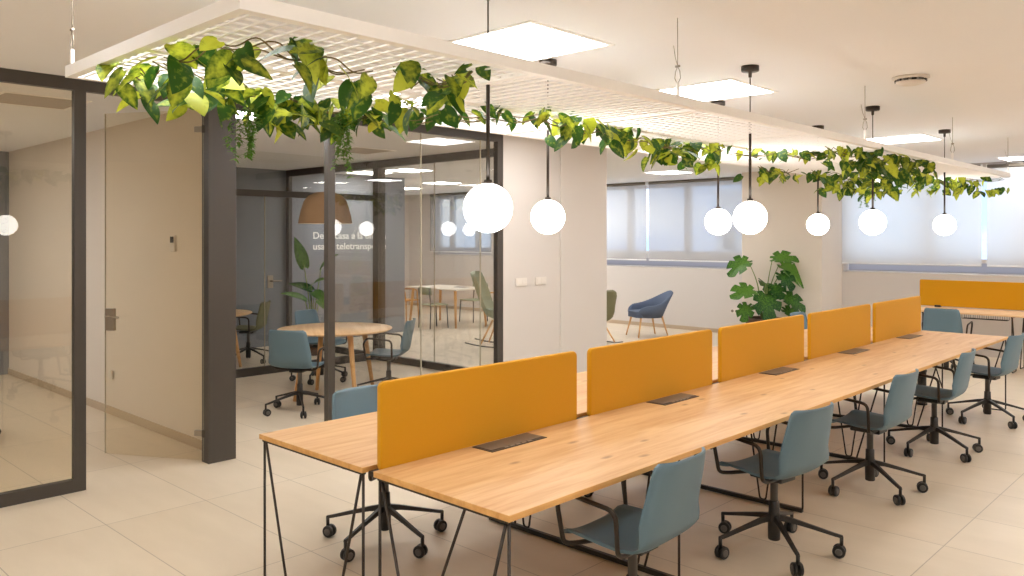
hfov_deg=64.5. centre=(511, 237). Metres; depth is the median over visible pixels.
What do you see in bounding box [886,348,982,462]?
swivel chair
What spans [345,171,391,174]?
recessed light
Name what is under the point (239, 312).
round table
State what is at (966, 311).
desk
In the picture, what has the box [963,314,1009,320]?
cable tray
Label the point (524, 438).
flap
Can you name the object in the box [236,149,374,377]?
wall
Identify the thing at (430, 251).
window sill
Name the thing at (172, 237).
thermostat
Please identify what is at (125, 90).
garland
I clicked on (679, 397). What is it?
flap
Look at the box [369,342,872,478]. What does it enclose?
rail
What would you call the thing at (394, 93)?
recessed light
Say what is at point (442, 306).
baseboard
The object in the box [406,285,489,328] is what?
dining table
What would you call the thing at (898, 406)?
swivel chair
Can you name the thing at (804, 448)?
swivel chair
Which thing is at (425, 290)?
dining chair
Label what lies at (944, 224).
globe pendant
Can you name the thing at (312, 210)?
dome pendant
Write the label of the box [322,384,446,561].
swivel chair
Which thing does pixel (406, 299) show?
dining chair
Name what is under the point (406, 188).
recessed light
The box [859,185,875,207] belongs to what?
fern
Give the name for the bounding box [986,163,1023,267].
roller blind
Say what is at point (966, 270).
window
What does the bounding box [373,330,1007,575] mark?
desk
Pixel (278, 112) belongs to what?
garland
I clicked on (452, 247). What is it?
window
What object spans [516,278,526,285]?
switch plate
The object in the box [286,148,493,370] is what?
glass partition frame
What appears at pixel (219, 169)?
wall
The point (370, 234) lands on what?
lettering
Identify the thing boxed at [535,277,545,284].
switch plate
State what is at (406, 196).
wall
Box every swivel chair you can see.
[236,301,270,363]
[263,329,323,418]
[289,309,347,384]
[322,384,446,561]
[357,318,415,386]
[555,447,705,575]
[713,402,845,575]
[790,312,806,328]
[818,369,927,505]
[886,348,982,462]
[922,308,976,373]
[946,333,1023,428]
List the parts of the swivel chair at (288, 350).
armrest, under plate, armrest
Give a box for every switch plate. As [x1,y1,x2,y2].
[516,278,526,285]
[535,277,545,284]
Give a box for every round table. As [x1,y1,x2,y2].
[236,309,251,366]
[277,322,391,401]
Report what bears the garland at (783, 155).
hanging from the trellis
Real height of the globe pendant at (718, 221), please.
1.060 m
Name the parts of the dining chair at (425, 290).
leg, backrest, leg, seat, leg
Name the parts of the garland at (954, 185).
vine stem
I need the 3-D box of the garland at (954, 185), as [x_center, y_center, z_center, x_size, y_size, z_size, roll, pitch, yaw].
[4.744,-0.542,8.717,1.311,0.288,0.406,0,0,-10]
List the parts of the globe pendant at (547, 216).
rod, globe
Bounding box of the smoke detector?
[891,74,929,85]
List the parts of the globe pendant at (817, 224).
rod, globe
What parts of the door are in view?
handle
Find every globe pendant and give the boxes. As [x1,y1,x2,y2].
[463,0,512,232]
[531,58,564,233]
[705,101,731,234]
[733,64,767,233]
[806,125,829,234]
[859,106,886,234]
[933,129,955,235]
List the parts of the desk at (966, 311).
leg, leg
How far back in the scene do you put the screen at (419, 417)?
3.81 m
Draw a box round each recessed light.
[0,91,91,109]
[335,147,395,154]
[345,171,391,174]
[376,93,421,106]
[385,168,435,172]
[405,187,424,189]
[423,182,462,184]
[449,20,614,60]
[643,170,694,174]
[656,78,777,101]
[863,134,943,143]
[997,156,1023,160]
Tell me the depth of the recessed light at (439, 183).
16.17 m
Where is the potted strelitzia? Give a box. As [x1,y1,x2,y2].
[280,237,337,355]
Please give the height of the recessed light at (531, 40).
0.006 m
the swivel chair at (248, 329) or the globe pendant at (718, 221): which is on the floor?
the swivel chair at (248, 329)
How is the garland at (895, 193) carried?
hanging from the trellis
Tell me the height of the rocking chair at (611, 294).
0.882 m
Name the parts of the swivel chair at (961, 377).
armrest, under plate, armrest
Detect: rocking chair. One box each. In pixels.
[465,271,493,347]
[607,290,622,342]
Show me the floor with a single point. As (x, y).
(156, 511)
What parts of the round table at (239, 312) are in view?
leg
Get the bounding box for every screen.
[377,351,576,469]
[587,329,711,415]
[718,315,803,382]
[807,304,870,359]
[872,296,920,342]
[920,279,1023,310]
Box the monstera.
[726,250,805,322]
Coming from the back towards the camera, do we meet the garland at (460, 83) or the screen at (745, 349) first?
the screen at (745, 349)
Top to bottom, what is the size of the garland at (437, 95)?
0.287 m
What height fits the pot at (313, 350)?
0.420 m
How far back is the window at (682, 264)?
15.65 m
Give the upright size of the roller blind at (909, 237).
1.475 m
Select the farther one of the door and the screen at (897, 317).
the screen at (897, 317)
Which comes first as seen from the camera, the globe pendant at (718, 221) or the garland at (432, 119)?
the garland at (432, 119)
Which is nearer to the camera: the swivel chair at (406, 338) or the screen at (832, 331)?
the screen at (832, 331)
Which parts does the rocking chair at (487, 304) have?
leg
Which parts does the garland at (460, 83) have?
vine stem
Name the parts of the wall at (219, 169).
rail, post, box post, rail, post, post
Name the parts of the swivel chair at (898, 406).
armrest, under plate, armrest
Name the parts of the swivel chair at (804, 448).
armrest, under plate, armrest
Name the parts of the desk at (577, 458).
leg, rail, leg, leg, leg, leg, leg, leg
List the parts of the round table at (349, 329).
leg, leg, leg, leg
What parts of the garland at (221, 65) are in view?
vine stem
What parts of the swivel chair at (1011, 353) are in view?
armrest, under plate, armrest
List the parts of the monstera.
stem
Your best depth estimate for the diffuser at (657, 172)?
13.44 m
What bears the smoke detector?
attached to the ceiling
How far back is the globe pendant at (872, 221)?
6.64 m
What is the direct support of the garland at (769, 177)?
hanging from the trellis
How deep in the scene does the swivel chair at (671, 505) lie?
3.30 m
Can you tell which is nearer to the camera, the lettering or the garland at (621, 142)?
the garland at (621, 142)
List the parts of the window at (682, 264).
pane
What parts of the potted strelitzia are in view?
stem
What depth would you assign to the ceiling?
4.81 m
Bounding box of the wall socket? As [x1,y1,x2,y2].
[108,370,112,378]
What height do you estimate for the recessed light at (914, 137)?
0.006 m
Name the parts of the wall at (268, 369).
lever handle, rail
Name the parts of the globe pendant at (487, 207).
rod, globe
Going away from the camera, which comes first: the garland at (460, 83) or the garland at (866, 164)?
the garland at (460, 83)
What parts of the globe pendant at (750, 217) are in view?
rod, globe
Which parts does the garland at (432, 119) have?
vine stem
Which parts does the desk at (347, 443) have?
leg, rail, leg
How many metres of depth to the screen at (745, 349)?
5.89 m
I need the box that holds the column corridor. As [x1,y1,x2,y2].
[560,143,606,372]
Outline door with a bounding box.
[104,114,204,460]
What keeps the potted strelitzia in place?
on the floor
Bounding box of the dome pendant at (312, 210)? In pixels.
[298,192,351,223]
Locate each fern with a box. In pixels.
[222,107,261,162]
[331,111,353,178]
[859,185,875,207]
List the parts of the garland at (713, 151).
vine stem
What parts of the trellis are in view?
grid panel, grid panel, grid panel, grid panel, grid panel, grid panel, grid panel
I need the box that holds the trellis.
[65,0,1010,182]
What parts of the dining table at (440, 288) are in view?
leg, leg, leg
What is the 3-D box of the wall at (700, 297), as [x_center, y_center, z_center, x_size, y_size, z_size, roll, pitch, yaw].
[4.282,0.320,14.357,18.800,2.800,0.300,0,0,44]
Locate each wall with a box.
[0,68,559,507]
[0,151,404,374]
[9,108,201,439]
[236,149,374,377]
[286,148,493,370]
[405,195,408,304]
[409,161,1023,359]
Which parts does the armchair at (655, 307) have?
leg, seat, leg, leg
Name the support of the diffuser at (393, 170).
attached to the recessed light at (407, 170)
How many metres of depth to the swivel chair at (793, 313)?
9.68 m
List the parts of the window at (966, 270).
pane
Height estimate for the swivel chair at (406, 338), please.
0.834 m
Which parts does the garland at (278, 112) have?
vine stem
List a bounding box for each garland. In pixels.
[96,61,159,124]
[128,56,406,144]
[147,36,376,121]
[371,59,464,136]
[376,102,574,135]
[436,63,490,99]
[545,111,693,171]
[648,137,732,175]
[721,148,845,163]
[733,166,802,186]
[792,170,916,200]
[822,144,937,187]
[858,166,900,202]
[897,176,1009,200]
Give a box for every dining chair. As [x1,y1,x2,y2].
[405,288,418,320]
[418,287,448,329]
[459,283,487,322]
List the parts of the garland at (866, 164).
vine stem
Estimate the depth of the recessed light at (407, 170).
13.04 m
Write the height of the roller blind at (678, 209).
1.525 m
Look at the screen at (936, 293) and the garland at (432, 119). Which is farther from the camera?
the screen at (936, 293)
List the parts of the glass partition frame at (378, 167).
post, post, rail, rail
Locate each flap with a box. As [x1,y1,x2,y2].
[473,433,546,452]
[647,393,698,405]
[760,367,797,374]
[838,348,868,353]
[896,334,922,338]
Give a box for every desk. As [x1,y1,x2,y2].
[259,327,872,575]
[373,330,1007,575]
[921,306,1023,372]
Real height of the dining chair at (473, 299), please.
0.783 m
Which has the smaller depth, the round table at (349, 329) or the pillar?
the round table at (349, 329)
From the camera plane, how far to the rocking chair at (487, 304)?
12.92 m
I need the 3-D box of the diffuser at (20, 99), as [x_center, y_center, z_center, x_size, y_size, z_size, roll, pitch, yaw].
[-3.764,-1.079,6.415,0.568,0.003,0.568,0,0,44]
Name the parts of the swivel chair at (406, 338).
armrest, under plate, armrest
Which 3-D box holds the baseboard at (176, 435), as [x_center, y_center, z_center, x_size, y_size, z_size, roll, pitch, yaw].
[-4.298,1.683,8.269,5.650,0.075,0.012,0,0,44]
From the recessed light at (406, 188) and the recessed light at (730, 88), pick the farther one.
the recessed light at (406, 188)
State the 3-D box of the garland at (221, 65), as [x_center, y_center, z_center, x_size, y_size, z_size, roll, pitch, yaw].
[-0.829,-0.561,2.756,0.790,0.238,0.565,0,0,-20]
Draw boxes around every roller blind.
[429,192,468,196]
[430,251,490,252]
[607,182,647,259]
[648,177,741,261]
[842,164,982,266]
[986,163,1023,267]
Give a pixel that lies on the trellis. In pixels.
(148, 42)
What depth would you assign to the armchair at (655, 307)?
14.00 m
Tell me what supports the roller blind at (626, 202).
attached to the wall at (700, 297)
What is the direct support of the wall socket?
attached to the wall at (154, 171)
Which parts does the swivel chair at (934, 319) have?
armrest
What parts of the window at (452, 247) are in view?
pane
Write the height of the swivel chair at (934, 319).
0.834 m
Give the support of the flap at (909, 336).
on the desk at (577, 458)
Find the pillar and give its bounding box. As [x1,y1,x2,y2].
[742,171,841,323]
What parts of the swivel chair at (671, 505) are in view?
armrest, armrest, under plate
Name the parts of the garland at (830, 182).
vine stem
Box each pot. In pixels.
[309,337,323,355]
[746,316,781,322]
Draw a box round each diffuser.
[0,93,71,108]
[386,169,429,172]
[649,171,689,173]
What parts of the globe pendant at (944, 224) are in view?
rod, globe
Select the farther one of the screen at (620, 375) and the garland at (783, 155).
the garland at (783, 155)
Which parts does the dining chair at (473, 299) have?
seat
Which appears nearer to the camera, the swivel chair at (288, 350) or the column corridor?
the swivel chair at (288, 350)
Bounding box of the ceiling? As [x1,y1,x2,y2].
[0,0,1023,194]
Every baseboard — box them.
[8,368,201,449]
[409,302,717,332]
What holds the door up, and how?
in the wall at (219, 169)
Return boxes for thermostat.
[170,235,175,251]
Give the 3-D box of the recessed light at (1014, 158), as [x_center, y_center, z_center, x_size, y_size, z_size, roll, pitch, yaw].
[6.968,-1.077,10.971,0.620,0.006,0.620,0,0,44]
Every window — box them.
[438,195,490,254]
[607,185,731,268]
[847,259,1023,275]
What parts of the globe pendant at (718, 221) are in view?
rod, globe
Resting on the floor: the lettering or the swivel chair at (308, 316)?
the swivel chair at (308, 316)
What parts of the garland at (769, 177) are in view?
vine stem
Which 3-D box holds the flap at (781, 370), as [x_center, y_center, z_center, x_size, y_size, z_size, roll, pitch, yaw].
[1.959,0.977,5.943,0.136,0.006,0.380,0,0,44]
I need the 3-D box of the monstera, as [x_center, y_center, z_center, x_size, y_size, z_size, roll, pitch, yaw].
[4.007,0.960,12.681,1.239,1.519,0.812,0,0,-30]
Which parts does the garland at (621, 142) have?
vine stem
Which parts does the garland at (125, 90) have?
vine stem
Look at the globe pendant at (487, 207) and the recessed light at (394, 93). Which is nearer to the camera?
the globe pendant at (487, 207)
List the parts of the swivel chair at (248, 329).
armrest, under plate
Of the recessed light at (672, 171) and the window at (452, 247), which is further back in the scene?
the window at (452, 247)
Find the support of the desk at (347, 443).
on the floor
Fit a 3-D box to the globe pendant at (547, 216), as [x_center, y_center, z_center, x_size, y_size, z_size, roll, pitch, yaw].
[0.219,-0.550,4.942,0.210,1.060,0.210,0,0,44]
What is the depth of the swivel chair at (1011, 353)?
7.50 m
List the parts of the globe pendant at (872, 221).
rod, globe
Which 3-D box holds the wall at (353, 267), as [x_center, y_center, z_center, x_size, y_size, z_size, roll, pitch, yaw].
[-6.371,0.320,10.334,0.200,2.800,12.580,0,0,44]
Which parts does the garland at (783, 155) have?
vine stem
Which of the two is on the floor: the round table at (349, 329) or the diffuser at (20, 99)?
the round table at (349, 329)
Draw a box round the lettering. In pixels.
[313,232,385,250]
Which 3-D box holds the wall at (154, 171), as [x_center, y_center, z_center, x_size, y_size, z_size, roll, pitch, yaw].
[-4.279,0.320,8.297,5.640,2.800,0.055,0,0,44]
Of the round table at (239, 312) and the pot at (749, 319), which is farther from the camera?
the pot at (749, 319)
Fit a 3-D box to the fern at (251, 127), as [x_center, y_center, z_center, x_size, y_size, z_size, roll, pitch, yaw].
[-1.116,-0.422,3.363,0.140,0.238,0.154,0,0,44]
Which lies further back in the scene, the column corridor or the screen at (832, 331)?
the column corridor
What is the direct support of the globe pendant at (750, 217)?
hanging from the ceiling
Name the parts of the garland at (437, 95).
vine stem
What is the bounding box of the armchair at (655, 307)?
[626,290,672,337]
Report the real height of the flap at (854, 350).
0.006 m
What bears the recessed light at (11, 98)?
in the ceiling
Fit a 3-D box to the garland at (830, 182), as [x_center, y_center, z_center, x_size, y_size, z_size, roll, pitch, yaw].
[3.477,-0.522,8.150,1.847,0.294,0.481,0,0,-32]
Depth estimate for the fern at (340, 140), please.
3.84 m
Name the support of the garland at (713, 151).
hanging from the trellis
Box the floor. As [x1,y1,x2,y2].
[0,305,1023,575]
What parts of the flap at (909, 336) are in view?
lid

